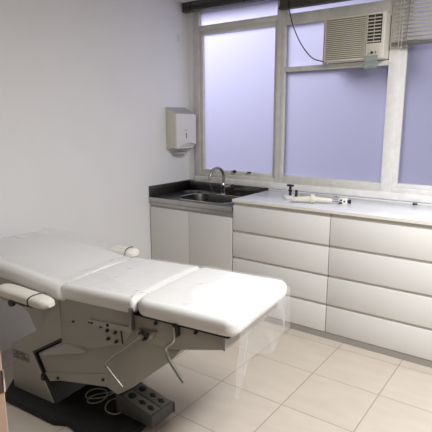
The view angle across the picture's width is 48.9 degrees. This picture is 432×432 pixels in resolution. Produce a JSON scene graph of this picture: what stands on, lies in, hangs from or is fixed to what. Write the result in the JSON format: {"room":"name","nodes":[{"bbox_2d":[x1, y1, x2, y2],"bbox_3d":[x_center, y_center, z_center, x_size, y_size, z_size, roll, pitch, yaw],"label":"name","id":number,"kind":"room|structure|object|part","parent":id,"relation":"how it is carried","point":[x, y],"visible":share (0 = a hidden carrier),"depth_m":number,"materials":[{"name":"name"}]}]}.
{"room":"examination room","nodes":[
{"label":"examination room","id":0,"kind":"room"},
{"bbox_2d":[0,0,188,351],"bbox_3d":[-1.656,-0.263,2.584,0.100,2.458,4.850,8,14,35],"label":"wall","id":1,"kind":"structure","parent":0,"point":[87,87],"depth_m":3.42,"materials":[{"name":"white paint"}]},
{"bbox_2d":[166,107,195,153],"bbox_3d":[-0.307,-0.752,4.190,0.122,0.405,0.267,8,14,35],"label":"dispenser","id":2,"kind":"object","parent":1,"relation":"attached to","point":[180,122],"visible":1,"depth_m":4.12,"materials":[{"name":"beige plastic"}]},
{"bbox_2d":[172,0,196,2],"bbox_3d":[0.013,-1.243,1.083,4.300,0.060,4.950,8,14,35],"label":"ceiling","id":3,"kind":"structure","parent":0,"point":[178,1],"depth_m":4.01,"materials":[{"name":"paint"}]},
{"bbox_2d":[1,321,431,431],"bbox_3d":[0.018,1.223,1.591,4.300,0.060,4.950,8,14,35],"label":"floor","id":4,"kind":"structure","parent":0,"point":[274,378],"depth_m":2.68,"materials":[{"name":"beige tile"}]},
{"bbox_2d":[0,234,286,431],"bbox_3d":[-0.548,0.605,2.527,1.770,0.773,0.804,7,14,30],"label":"examination table","id":5,"kind":"object","parent":4,"relation":"on","point":[108,319],"visible":0.99,"depth_m":2.28,"materials":[{"name":"white leather"}]},
{"bbox_3d":[-1.011,0.429,2.355,0.038,0.038,0.025,7,14,30],"label":"clamp knob","id":6,"kind":"part","parent":5,"relation":"part of","materials":[{"name":"black plastic"}]},
{"bbox_3d":[-0.951,0.335,2.711,0.718,0.168,0.510,7,14,30],"label":"frame","id":7,"kind":"part","parent":5,"relation":"part of","materials":[{"name":"beige plastic"}]},
{"bbox_3d":[-1.043,0.748,2.544,0.132,0.046,0.002,7,14,30],"label":"label plate","id":8,"kind":"part","parent":5,"relation":"part of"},
{"bbox_3d":[-0.924,0.385,2.293,0.385,0.061,0.095,7,14,30],"label":"armrest","id":9,"kind":"part","parent":5,"relation":"part of","materials":[{"name":"beige plastic"}]},
{"bbox_3d":[-0.756,0.681,2.365,0.332,0.105,0.017,7,14,30],"label":"fold panel","id":10,"kind":"part","parent":5,"relation":"part of","materials":[{"name":"metal"}]},
{"bbox_2d":[0,234,130,300],"bbox_3d":[-0.945,0.253,2.694,0.850,0.149,0.567,7,14,30],"label":"cushion","id":11,"kind":"object","parent":5,"relation":"on","point":[42,263],"depth_m":2.53,"materials":[{"name":"white leather"}]},
{"bbox_3d":[-0.679,0.961,2.634,0.909,0.034,0.632,7,14,30],"label":"plate","id":12,"kind":"part","parent":5,"relation":"part of","materials":[{"name":"black rubber"}]},
{"bbox_3d":[-0.692,0.802,2.355,0.464,0.156,0.004,7,14,30],"label":"panel","id":13,"kind":"part","parent":5,"relation":"part of","materials":[{"name":"beige metal"}]},
{"bbox_3d":[-0.436,0.481,2.426,0.474,0.257,0.505,7,14,30],"label":"seat frame","id":14,"kind":"part","parent":5,"relation":"part of","materials":[{"name":"grey metal"}]},
{"bbox_3d":[-0.420,0.632,2.428,0.911,0.458,0.460,7,14,30],"label":"lift arm","id":15,"kind":"part","parent":5,"relation":"part of","materials":[{"name":"beige metal"}]},
{"bbox_3d":[-0.564,0.218,2.868,0.220,0.065,0.106,7,14,30],"label":"armrest","id":16,"kind":"part","parent":5,"relation":"part of","materials":[{"name":"beige plastic"}]},
{"bbox_3d":[-0.411,0.633,2.098,0.224,0.287,0.016,7,14,30],"label":"stirrup rod","id":17,"kind":"part","parent":5,"relation":"part of","materials":[{"name":"silver metal"}]},
{"bbox_2d":[85,382,174,427],"bbox_3d":[-0.464,0.925,2.447,0.494,0.108,0.213,8,14,34],"label":"foot pedal","id":18,"kind":"object","parent":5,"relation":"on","point":[141,403],"visible":0.91,"depth_m":2.35,"materials":[{"name":"grey plastic"}]},
{"bbox_3d":[-0.369,0.918,2.342,0.193,0.006,0.066,19,20,31],"label":"button panel","id":19,"kind":"part","parent":18,"relation":"part of","materials":[{"name":"grey plastic"}]},
{"bbox_3d":[-0.326,0.905,2.401,0.193,0.006,0.066,19,20,31],"label":"button panel","id":20,"kind":"part","parent":18,"relation":"part of","materials":[{"name":"grey plastic"}]},
{"bbox_2d":[61,257,199,312],"bbox_3d":[-0.412,0.329,2.384,0.461,0.100,0.547,7,14,30],"label":"seat cushion","id":21,"kind":"object","parent":5,"relation":"on","point":[118,286],"depth_m":2.25,"materials":[{"name":"white leather"}]},
{"bbox_3d":[-0.170,0.565,1.941,0.103,0.234,0.022,7,14,30],"label":"stirrup rod","id":22,"kind":"part","parent":5,"relation":"part of","materials":[{"name":"silver metal"}]},
{"bbox_2d":[172,324,179,337],"bbox_3d":[-0.163,0.468,1.946,0.024,0.052,0.028,7,14,30],"label":"socket","id":23,"kind":"object","parent":5,"relation":"attached to","point":[175,327],"depth_m":1.93,"materials":[{"name":"silver metal"}]},
{"bbox_3d":[-0.033,0.460,2.177,0.457,0.129,0.500,7,14,30],"label":"leg frame","id":24,"kind":"part","parent":5,"relation":"part of","materials":[{"name":"beige metal"}]},
{"bbox_3d":[-0.026,0.404,2.153,0.478,0.010,0.510,7,14,30],"label":"edge trim","id":25,"kind":"part","parent":5,"relation":"part of","materials":[{"name":"white leather"}]},
{"bbox_2d":[138,268,286,336],"bbox_3d":[-0.002,0.365,2.140,0.492,0.090,0.547,7,14,30],"label":"cushion","id":26,"kind":"object","parent":5,"relation":"on","point":[207,302],"depth_m":2.01,"materials":[{"name":"white leather"}]},
{"bbox_2d":[150,202,233,271],"bbox_3d":[-0.062,0.267,4.100,0.850,0.800,0.542,8,14,35],"label":"base cabinet","id":27,"kind":"object","parent":4,"relation":"on","point":[199,237],"visible":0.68,"depth_m":3.83,"materials":[{"name":"grey laminate"}]},
{"bbox_3d":[-0.387,0.284,4.013,0.420,0.700,0.018,8,14,35],"label":"door","id":28,"kind":"part","parent":27,"relation":"part of","materials":[{"name":"laminate"}]},
{"bbox_3d":[-0.214,-0.062,3.818,0.850,0.024,0.014,8,14,35],"label":"rail","id":29,"kind":"part","parent":27,"relation":"part of","materials":[{"name":"laminate"}]},
{"bbox_2d":[149,180,268,211],"bbox_3d":[-0.065,-0.132,4.016,0.858,0.236,0.552,8,14,35],"label":"countertop","id":30,"kind":"structure","parent":27,"relation":"on","point":[174,193],"depth_m":4.13,"materials":[{"name":"stone"}]},
{"bbox_2d":[179,193,238,210],"bbox_3d":[-0.038,-0.080,3.978,0.536,0.149,0.376,8,14,35],"label":"basin","id":31,"kind":"object","parent":30,"relation":"in","point":[211,198],"depth_m":4.14,"materials":[{"name":"silver metal"}]},
{"bbox_2d":[208,167,235,194],"bbox_3d":[0.047,-0.291,4.027,0.146,0.251,0.242,8,14,35],"label":"faucet","id":32,"kind":"object","parent":30,"relation":"on","point":[223,186],"visible":1,"depth_m":4.09,"materials":[{"name":"silver metal"}]},
{"bbox_3d":[0.007,-0.344,4.037,0.024,0.152,0.221,8,14,35],"label":"spout","id":33,"kind":"part","parent":32,"relation":"part of","materials":[{"name":"silver metal"}]},
{"bbox_3d":[-0.043,0.333,3.769,0.420,0.700,0.018,8,14,35],"label":"door","id":34,"kind":"part","parent":27,"relation":"part of","materials":[{"name":"laminate"}]},
{"bbox_2d":[233,202,331,337],"bbox_3d":[0.596,0.324,3.622,0.767,0.878,0.538,8,14,35],"label":"base cabinet","id":35,"kind":"object","parent":4,"relation":"on","point":[287,245],"visible":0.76,"depth_m":3.35,"materials":[{"name":"white laminate"}]},
{"bbox_3d":[0.443,0.458,3.435,0.763,0.185,0.018,8,14,35],"label":"drawer","id":36,"kind":"part","parent":35,"relation":"part of","materials":[{"name":"white laminate"}]},
{"bbox_3d":[0.443,0.256,3.393,0.763,0.185,0.018,8,14,35],"label":"drawer","id":37,"kind":"part","parent":35,"relation":"part of","materials":[{"name":"white laminate"}]},
{"bbox_3d":[0.442,0.055,3.352,0.763,0.185,0.018,8,14,35],"label":"drawer","id":38,"kind":"part","parent":35,"relation":"part of","materials":[{"name":"white laminate"}]},
{"bbox_3d":[0.444,0.659,3.476,0.763,0.185,0.018,8,14,35],"label":"drawer","id":39,"kind":"part","parent":35,"relation":"part of","materials":[{"name":"white laminate"}]},
{"bbox_2d":[232,188,431,224],"bbox_3d":[0.908,-0.079,3.306,1.546,0.034,0.554,8,14,35],"label":"countertop","id":40,"kind":"structure","parent":35,"relation":"on","point":[404,211],"depth_m":3.23,"materials":[{"name":"laminate"}]},
{"bbox_2d":[283,184,294,199],"bbox_3d":[0.552,-0.181,3.527,0.100,0.107,0.100,8,14,35],"label":"stand","id":41,"kind":"object","parent":40,"relation":"on","point":[288,197],"visible":0.86,"depth_m":3.51,"materials":[{"name":"white plastic"}]},
{"bbox_2d":[300,193,333,198],"bbox_3d":[0.754,-0.145,3.549,0.250,0.026,0.060,7,13,30],"label":"bar","id":42,"kind":"object","parent":40,"relation":"on","point":[302,194],"visible":0.6,"depth_m":3.52,"materials":[{"name":"grey plastic"}]},
{"bbox_2d":[291,194,350,204],"bbox_3d":[0.731,-0.118,3.320,0.411,0.064,0.064,3,12,15],"label":"jointed arm","id":43,"kind":"object","parent":40,"relation":"on","point":[312,199],"visible":1,"depth_m":3.31},
{"bbox_2d":[349,198,431,206],"bbox_3d":[1.239,-0.093,3.313,0.650,0.018,0.074,8,14,35],"label":"loose wire","id":44,"kind":"object","parent":40,"relation":"on","point":[349,198],"visible":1,"depth_m":3.27,"materials":[{"name":"grey"}]},
{"bbox_2d":[325,214,431,367],"bbox_3d":[1.218,0.414,3.180,0.768,0.878,0.538,8,14,35],"label":"base cabinet","id":45,"kind":"object","parent":4,"relation":"on","point":[379,291],"visible":0.97,"depth_m":2.98,"materials":[{"name":"white laminate"}]},
{"bbox_3d":[1.067,0.749,3.034,0.764,0.185,0.018,8,14,35],"label":"drawer","id":46,"kind":"part","parent":45,"relation":"part of","materials":[{"name":"white laminate"}]},
{"bbox_3d":[1.066,0.547,2.993,0.764,0.185,0.018,8,14,35],"label":"drawer","id":47,"kind":"part","parent":45,"relation":"part of","materials":[{"name":"white laminate"}]},
{"bbox_3d":[1.066,0.346,2.951,0.764,0.185,0.018,8,14,35],"label":"drawer","id":48,"kind":"part","parent":45,"relation":"part of","materials":[{"name":"white laminate"}]},
{"bbox_3d":[1.065,0.145,2.910,0.764,0.185,0.018,8,14,35],"label":"drawer","id":49,"kind":"part","parent":45,"relation":"part of","materials":[{"name":"white laminate"}]},
{"bbox_2d":[187,12,429,203],"bbox_3d":[1.450,-0.412,3.275,4.100,2.458,0.140,8,14,35],"label":"wall","id":50,"kind":"structure","parent":0,"point":[190,37],"depth_m":4.25,"materials":[{"name":"white paint"}]},
{"bbox_2d":[193,0,281,182],"bbox_3d":[0.168,-1.028,4.022,0.868,1.448,0.096,8,14,35],"label":"window","id":51,"kind":"structure","parent":50,"relation":"in","point":[237,48],"depth_m":4.01,"materials":[{"name":"glass"}]},
{"bbox_2d":[182,0,263,12],"bbox_3d":[0.092,-1.741,3.845,0.913,0.076,0.059,8,14,35],"label":"blind","id":52,"kind":"object","parent":51,"relation":"attached to","point":[199,5],"visible":1,"depth_m":3.93,"materials":[{"name":"black plastic"}]},
{"bbox_3d":[0.184,-1.665,3.895,0.788,0.148,0.006,8,14,35],"label":"pane","id":53,"kind":"part","parent":51,"relation":"part of","materials":[{"name":"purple glass"}]},
{"bbox_3d":[0.188,-0.961,4.038,0.732,1.178,0.006,8,14,35],"label":"pane","id":54,"kind":"part","parent":51,"relation":"part of","materials":[{"name":"purple glass"}]},
{"bbox_2d":[195,176,431,203],"bbox_3d":[0.893,-0.200,3.668,2.643,0.051,0.080,8,14,35],"label":"trim","id":55,"kind":"structure","parent":50,"relation":"attached to","point":[306,188],"depth_m":3.65,"materials":[{"name":"paint"}]},
{"bbox_2d":[278,0,392,191],"bbox_3d":[0.866,-0.931,3.542,0.838,1.448,0.072,8,14,35],"label":"window","id":56,"kind":"structure","parent":50,"relation":"in","point":[332,121],"depth_m":3.57,"materials":[{"name":"glass"}]},
{"bbox_3d":[0.684,-1.300,3.601,0.338,0.328,0.006,8,14,35],"label":"pane","id":57,"kind":"part","parent":56,"relation":"part of","materials":[{"name":"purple glass"}]},
{"bbox_2d":[279,0,350,10],"bbox_3d":[0.823,-1.562,3.341,0.840,0.114,0.059,8,14,35],"label":"blind","id":58,"kind":"object","parent":56,"relation":"attached to","point":[284,4],"visible":1,"depth_m":3.47,"materials":[{"name":"black plastic"}]},
{"bbox_3d":[0.876,-1.565,3.404,0.813,0.150,0.006,8,14,35],"label":"pane","id":59,"kind":"part","parent":56,"relation":"part of","materials":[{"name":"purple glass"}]},
{"bbox_3d":[0.877,-0.686,3.586,0.812,0.827,0.006,8,14,35],"label":"pane","id":60,"kind":"part","parent":56,"relation":"part of","materials":[{"name":"purple glass"}]},
{"bbox_2d":[289,9,391,63],"bbox_3d":[0.890,-1.310,3.459,0.771,0.517,0.331,8,14,35],"label":"air conditioner","id":61,"kind":"object","parent":56,"relation":"attached to","point":[363,37],"visible":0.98,"depth_m":3.25,"materials":[{"name":"beige plastic"}]},
{"bbox_2d":[324,14,366,61],"bbox_3d":[0.895,-1.229,3.296,0.298,0.292,0.011,8,14,35],"label":"grille","id":62,"kind":"object","parent":61,"relation":"attached to","point":[345,37],"depth_m":3.29,"materials":[{"name":"plastic"}]},
{"bbox_3d":[1.055,-1.109,3.182,0.082,0.074,0.005,8,14,35],"label":"control panel","id":63,"kind":"part","parent":61,"relation":"part of","materials":[{"name":"plastic"}]},
{"bbox_3d":[1.070,-1.205,3.175,0.128,0.300,0.037,8,14,35],"label":"panel","id":64,"kind":"part","parent":61,"relation":"part of","materials":[{"name":"beige plastic"}]},
{"bbox_2d":[380,0,431,195],"bbox_3d":[1.582,-0.824,3.034,0.945,1.440,0.072,8,14,35],"label":"window","id":65,"kind":"structure","parent":50,"relation":"in","point":[406,168],"depth_m":3.24,"materials":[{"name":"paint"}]},
{"bbox_2d":[391,0,431,46],"bbox_3d":[1.520,-1.284,2.884,0.860,0.472,0.050,8,14,35],"label":"blind","id":66,"kind":"object","parent":65,"relation":"attached to","point":[403,38],"visible":1,"depth_m":3.07,"materials":[{"name":"grey"}]},
{"bbox_3d":[1.521,-1.094,2.924,0.856,0.022,0.032,8,14,35],"label":"rail","id":67,"kind":"part","parent":66,"relation":"part of","materials":[{"name":"grey"}]},
{"bbox_3d":[1.586,-0.840,3.029,0.751,1.342,0.006,8,14,35],"label":"pane","id":68,"kind":"part","parent":65,"relation":"part of","materials":[{"name":"purple glass"}]},
{"bbox_3d":[-0.399,0.106,0.777,4.100,2.458,0.100,8,14,35],"label":"wall","id":69,"kind":"structure","parent":0,"visible":0},
{"bbox_2d":[0,352,8,431],"bbox_3d":[-0.040,0.323,0.555,1.065,2.120,0.118,8,14,35],"label":"door","id":70,"kind":"structure","parent":69,"relation":"in","point":[3,413],"depth_m":0.89,"materials":[{"name":"brown wood"}]},
{"bbox_3d":[-0.398,0.309,0.889,0.002,0.045,0.004,8,14,35],"label":"strike plate","id":71,"kind":"part","parent":70,"relation":"part of","materials":[{"name":"silver metal"}]}
]}

